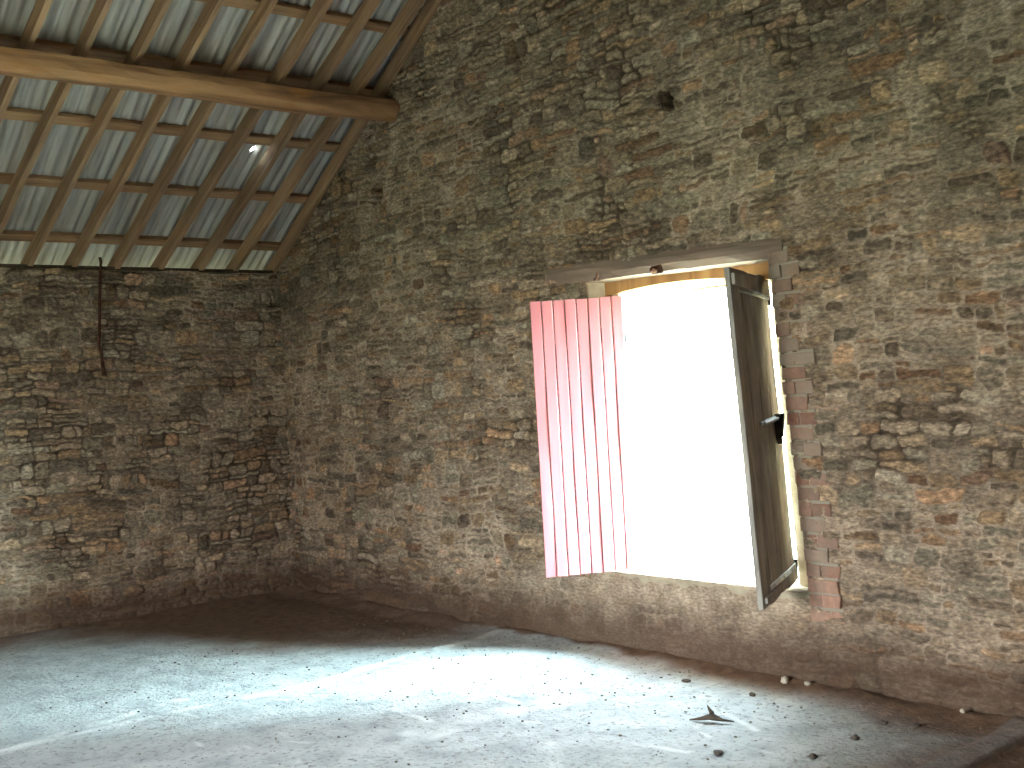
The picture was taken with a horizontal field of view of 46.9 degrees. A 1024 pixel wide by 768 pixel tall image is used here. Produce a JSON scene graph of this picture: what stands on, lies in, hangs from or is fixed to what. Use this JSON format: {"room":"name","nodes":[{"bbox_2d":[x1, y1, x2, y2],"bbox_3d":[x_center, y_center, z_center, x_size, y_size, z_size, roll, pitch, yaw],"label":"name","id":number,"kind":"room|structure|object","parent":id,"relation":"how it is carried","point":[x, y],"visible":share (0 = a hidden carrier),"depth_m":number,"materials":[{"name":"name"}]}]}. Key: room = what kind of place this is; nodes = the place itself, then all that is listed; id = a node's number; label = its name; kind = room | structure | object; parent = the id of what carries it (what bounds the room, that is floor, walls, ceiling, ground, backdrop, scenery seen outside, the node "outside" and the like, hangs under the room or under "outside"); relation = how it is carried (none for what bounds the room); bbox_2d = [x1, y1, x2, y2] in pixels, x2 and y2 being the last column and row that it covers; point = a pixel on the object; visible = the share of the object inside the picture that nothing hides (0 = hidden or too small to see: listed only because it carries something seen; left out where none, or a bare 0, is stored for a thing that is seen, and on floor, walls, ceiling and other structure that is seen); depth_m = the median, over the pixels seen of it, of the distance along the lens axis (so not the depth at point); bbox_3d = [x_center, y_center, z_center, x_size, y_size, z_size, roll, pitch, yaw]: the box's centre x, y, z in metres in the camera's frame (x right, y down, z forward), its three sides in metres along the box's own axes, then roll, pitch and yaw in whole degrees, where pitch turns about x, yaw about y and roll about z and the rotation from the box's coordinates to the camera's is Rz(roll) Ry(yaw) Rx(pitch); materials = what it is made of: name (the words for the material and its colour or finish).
{"room":"farm building","nodes":[
{"label":"farm building","id":0,"kind":"room"},
{"bbox_2d":[0,267,296,637],"bbox_3d":[-4.245,0.589,8.439,6.700,2.852,0.480,-3,-1,-39],"label":"wall","id":1,"kind":"structure","parent":0,"point":[160,481],"depth_m":9.25,"materials":[{"name":"stone"}]},
{"bbox_2d":[97,257,106,375],"bbox_3d":[-3.149,-0.517,9.047,0.081,0.910,0.058,-4,-1,16],"label":"rod","id":2,"kind":"object","parent":1,"relation":"attached to","point":[103,370],"visible":1,"depth_m":9.04,"materials":[{"name":"brown metal"}]},
{"bbox_2d":[0,264,278,273],"bbox_3d":[-4.341,-0.837,8.312,6.500,0.037,0.185,-3,-1,-39],"label":"wall plate","id":3,"kind":"object","parent":1,"relation":"on","point":[10,266],"depth_m":9.31,"materials":[{"name":"brown wood"}]},
{"bbox_2d":[0,0,52,122],"bbox_3d":[-2.189,-2.814,6.352,0.059,4.107,6.665,-3,-1,-45],"label":"rafter","id":4,"kind":"object","parent":3,"relation":"on","point":[39,12],"visible":0.72,"depth_m":7.09,"materials":[{"name":"brown wood"}]},
{"bbox_2d":[0,0,112,236],"bbox_3d":[-1.935,-2.820,6.556,0.063,4.108,6.666,-3,-1,-44],"label":"rafter","id":5,"kind":"object","parent":3,"relation":"on","point":[101,8],"visible":0.9,"depth_m":7.70,"materials":[{"name":"brown wood"}]},
{"bbox_2d":[20,0,171,265],"bbox_3d":[-1.678,-2.835,6.768,0.059,4.110,6.662,-3,-1,-45],"label":"rafter","id":6,"kind":"object","parent":3,"relation":"on","point":[159,8],"visible":0.79,"depth_m":7.99,"materials":[{"name":"brown wood"}]},
{"bbox_2d":[64,0,224,266],"bbox_3d":[-1.427,-2.852,6.977,0.059,4.107,6.665,-3,-1,-45],"label":"rafter","id":7,"kind":"object","parent":3,"relation":"on","point":[211,8],"visible":0.81,"depth_m":8.18,"materials":[{"name":"brown wood"}]},
{"bbox_2d":[107,0,277,268],"bbox_3d":[-1.170,-2.858,7.184,0.063,4.108,6.666,-3,-1,-44],"label":"rafter","id":8,"kind":"object","parent":3,"relation":"on","point":[264,8],"visible":0.86,"depth_m":8.37,"materials":[{"name":"brown wood"}]},
{"bbox_2d":[151,0,333,268],"bbox_3d":[-0.892,-2.874,7.413,0.059,4.110,6.662,-3,-1,-45],"label":"rafter","id":9,"kind":"object","parent":3,"relation":"on","point":[319,8],"visible":0.77,"depth_m":8.56,"materials":[{"name":"brown wood"}]},
{"bbox_2d":[191,0,380,269],"bbox_3d":[-0.700,-2.825,7.699,0.058,3.987,6.465,-3,-1,-44],"label":"rafter","id":10,"kind":"object","parent":3,"relation":"on","point":[367,8],"visible":0.8,"depth_m":8.75,"materials":[{"name":"brown wood"}]},
{"bbox_2d":[225,0,425,270],"bbox_3d":[-1.292,-2.013,8.776,0.058,2.472,3.958,-3,-1,-44],"label":"rafter","id":11,"kind":"object","parent":3,"relation":"on","point":[411,8],"visible":0.8,"depth_m":8.91,"materials":[{"name":"brown wood"}]},
{"bbox_2d":[266,0,441,272],"bbox_3d":[-0.308,-2.907,7.879,0.049,4.118,6.658,-3,-1,-39],"label":"rafter","id":12,"kind":"object","parent":3,"relation":"on","point":[429,8],"visible":0.84,"depth_m":9.07,"materials":[{"name":"brown wood"}]},
{"bbox_3d":[-2.445,-2.796,6.139,0.055,0.121,7.731,0,-34,-43],"label":"rafter","id":13,"kind":"object","parent":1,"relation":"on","visible":0},
{"bbox_2d":[0,230,281,250],"bbox_3d":[-4.333,-1.053,8.084,6.200,0.079,0.099,-3,-1,-39],"label":"batten","id":14,"kind":"object","parent":13,"relation":"on","point":[7,235],"visible":0.7,"depth_m":9.15,"materials":[{"name":"brown wood"}]},
{"bbox_2d":[0,172,309,203],"bbox_3d":[-4.025,-1.390,7.689,6.200,0.076,0.100,-3,-1,-39],"label":"batten","id":15,"kind":"object","parent":13,"relation":"on","point":[5,178],"visible":0.71,"depth_m":8.72,"materials":[{"name":"brown wood"}]},
{"bbox_2d":[3,107,340,151],"bbox_3d":[-3.713,-1.733,7.287,6.200,0.077,0.098,-3,-1,-39],"label":"batten","id":16,"kind":"object","parent":13,"relation":"on","point":[11,113],"visible":0.69,"depth_m":8.27,"materials":[{"name":"brown wood"}]},
{"bbox_2d":[0,34,373,95],"bbox_3d":[-3.408,-2.068,6.896,6.200,0.077,0.101,-3,-1,-39],"label":"batten","id":17,"kind":"object","parent":13,"relation":"on","point":[42,45],"visible":0.7,"depth_m":7.79,"materials":[{"name":"brown wood"}]},
{"bbox_2d":[194,0,410,36],"bbox_3d":[-3.105,-2.401,6.507,6.200,0.082,0.094,-3,-1,-39],"label":"batten","id":18,"kind":"object","parent":13,"relation":"on","point":[284,9],"visible":0.61,"depth_m":7.89,"materials":[{"name":"brown wood"}]},
{"bbox_2d":[0,0,424,269],"bbox_3d":[-2.725,-2.837,6.062,6.696,4.139,6.750,-3,-1,-39],"label":"ceiling","id":19,"kind":"structure","parent":0,"point":[65,20],"depth_m":8.39,"materials":[{"name":"grey metal"}]},
{"bbox_2d":[0,585,1023,767],"bbox_3d":[-0.443,1.599,3.393,6.900,0.112,13.100,-3,-1,-39],"label":"floor","id":20,"kind":"structure","parent":0,"point":[38,668],"depth_m":6.05,"materials":[{"name":"grey concrete"}]},
{"bbox_2d":[46,614,981,767],"bbox_3d":[-0.726,1.658,5.872,3.445,0.041,4.706,-3,-1,-39],"label":"crumbs","id":21,"kind":"object","parent":20,"relation":"on","point":[900,730],"visible":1,"depth_m":6.11,"materials":[{"name":"grey stone"}]},
{"bbox_2d":[689,705,733,721],"bbox_3d":[0.923,1.523,5.454,0.208,0.068,0.044,-4,-1,23],"label":"twig","id":22,"kind":"object","parent":20,"relation":"on","point":[711,716],"visible":1,"depth_m":5.44,"materials":[{"name":"brown wood"}]},
{"bbox_2d":[713,750,722,754],"bbox_3d":[0.869,1.550,4.957,0.040,0.022,0.054,-3,-1,-8],"label":"stone","id":23,"kind":"object","parent":20,"relation":"on","point":[717,752],"visible":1,"depth_m":4.95,"materials":[{"name":"grey stone"}]},
{"bbox_2d":[781,676,788,683],"bbox_3d":[1.393,1.514,6.037,0.045,0.040,0.045,-4,-1,29],"label":"stone","id":24,"kind":"object","parent":20,"relation":"on","point":[784,679],"visible":1,"depth_m":6.02,"materials":[{"name":"beige stone"}]},
{"bbox_2d":[804,681,811,685],"bbox_3d":[1.486,1.507,5.934,0.042,0.025,0.045,-3,-1,-31],"label":"stone","id":25,"kind":"object","parent":20,"relation":"on","point":[807,683],"visible":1,"depth_m":5.92,"materials":[{"name":"beige stone"}]},
{"bbox_2d":[808,753,817,758],"bbox_3d":[1.238,1.532,4.858,0.039,0.023,0.039,-4,-1,42],"label":"stone","id":26,"kind":"object","parent":20,"relation":"on","point":[812,755],"visible":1,"depth_m":4.85,"materials":[{"name":"grey stone"}]},
{"bbox_2d":[850,734,859,739],"bbox_3d":[1.477,1.521,5.077,0.038,0.028,0.040,-3,-1,-15],"label":"stone","id":27,"kind":"object","parent":20,"relation":"on","point":[855,736],"visible":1,"depth_m":5.07,"materials":[{"name":"grey stone"}]},
{"bbox_2d":[880,720,887,724],"bbox_3d":[1.672,1.523,5.306,0.034,0.020,0.032,-4,-1,38],"label":"stone","id":28,"kind":"object","parent":20,"relation":"on","point":[882,722],"visible":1,"depth_m":5.30,"materials":[{"name":"grey stone"}]},
{"bbox_2d":[912,723,921,726],"bbox_3d":[1.790,1.506,5.215,0.043,0.014,0.031,-3,-1,-36],"label":"stone","id":29,"kind":"object","parent":20,"relation":"on","point":[915,724],"visible":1,"depth_m":5.21,"materials":[{"name":"grey stone"}]},
{"bbox_2d":[264,0,1023,717],"bbox_3d":[2.082,-1.816,5.465,0.552,6.845,13.400,-3,-1,-39],"label":"wall","id":30,"kind":"structure","parent":0,"point":[882,141],"depth_m":6.48,"materials":[{"name":"stone"}]},
{"bbox_2d":[0,46,399,121],"bbox_3d":[-3.227,-1.895,6.764,6.300,0.205,0.198,-3,-1,-39],"label":"purlin","id":31,"kind":"object","parent":30,"relation":"attached to","point":[14,62],"visible":0.98,"depth_m":7.63,"materials":[{"name":"brown wood"}]},
{"bbox_2d":[547,236,783,285],"bbox_3d":[0.909,-0.695,6.794,0.321,0.154,1.820,-3,0,-39],"label":"lintel","id":32,"kind":"object","parent":30,"relation":"attached to","point":[757,251],"visible":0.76,"depth_m":6.59,"materials":[{"name":"brown wood"}]},
{"bbox_2d":[593,273,599,280],"bbox_3d":[0.503,-0.637,7.021,0.039,0.045,0.081,-3,-1,8],"label":"iron hook","id":33,"kind":"object","parent":32,"relation":"attached to","point":[596,278],"visible":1,"depth_m":6.99,"materials":[{"name":"metal"}]},
{"bbox_2d":[650,264,662,273],"bbox_3d":[0.806,-0.648,6.662,0.056,0.050,0.080,-3,-1,-39],"label":"bracket","id":34,"kind":"object","parent":32,"relation":"attached to","point":[657,269],"visible":1,"depth_m":6.65,"materials":[{"name":"metal"}]},
{"bbox_2d":[597,562,809,600],"bbox_3d":[1.220,1.106,6.728,0.550,0.061,1.570,-3,-1,-39],"label":"window sill","id":35,"kind":"structure","parent":30,"relation":"attached to","point":[678,570],"depth_m":6.74,"materials":[{"name":"beige stone"}]},
{"bbox_2d":[604,261,807,585],"bbox_3d":[1.191,0.185,6.788,0.425,1.855,1.325,-3,-1,-39],"label":"window","id":36,"kind":"structure","parent":30,"relation":"in","point":[653,287],"depth_m":6.90,"materials":[{"name":"wood"}]},
{"bbox_2d":[585,246,844,623],"bbox_3d":[1.227,0.256,6.655,0.542,1.925,1.750,-3,-1,-39],"label":"window surround","id":37,"kind":"object","parent":30,"relation":"in","point":[640,309],"depth_m":6.02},
{"bbox_2d":[530,296,638,577],"bbox_3d":[0.443,0.321,7.138,0.574,1.678,0.052,-3,-1,11],"label":"shutter","id":38,"kind":"object","parent":37,"relation":"attached to","point":[605,335],"visible":1,"depth_m":7.12,"materials":[{"name":"red paint"}]},
{"bbox_2d":[724,267,798,609],"bbox_3d":[1.267,0.249,6.000,0.148,1.676,0.642,-4,-1,29],"label":"shutter","id":39,"kind":"object","parent":37,"relation":"attached to","point":[748,296],"visible":1,"depth_m":5.95,"materials":[{"name":"wood"}]},
{"label":"outside","id":40,"kind":"structure","parent":0,"visible":0},
{"bbox_2d":[666,510,798,574],"bbox_3d":[44.241,-0.836,9.397,69.470,0.001,60.450,-3,-1,-39],"label":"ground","id":41,"kind":"structure","parent":40,"point":[727,544],"depth_m":12.23,"materials":[{"name":"white"}]},
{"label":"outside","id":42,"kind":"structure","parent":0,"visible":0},
{"bbox_2d":[659,403,791,531],"bbox_3d":[-1.828,1.874,10.067,140.000,0.001,120.000,-3,-1,-39],"label":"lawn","id":43,"kind":"structure","parent":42,"point":[704,483],"depth_m":24.29,"materials":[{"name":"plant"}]}
]}

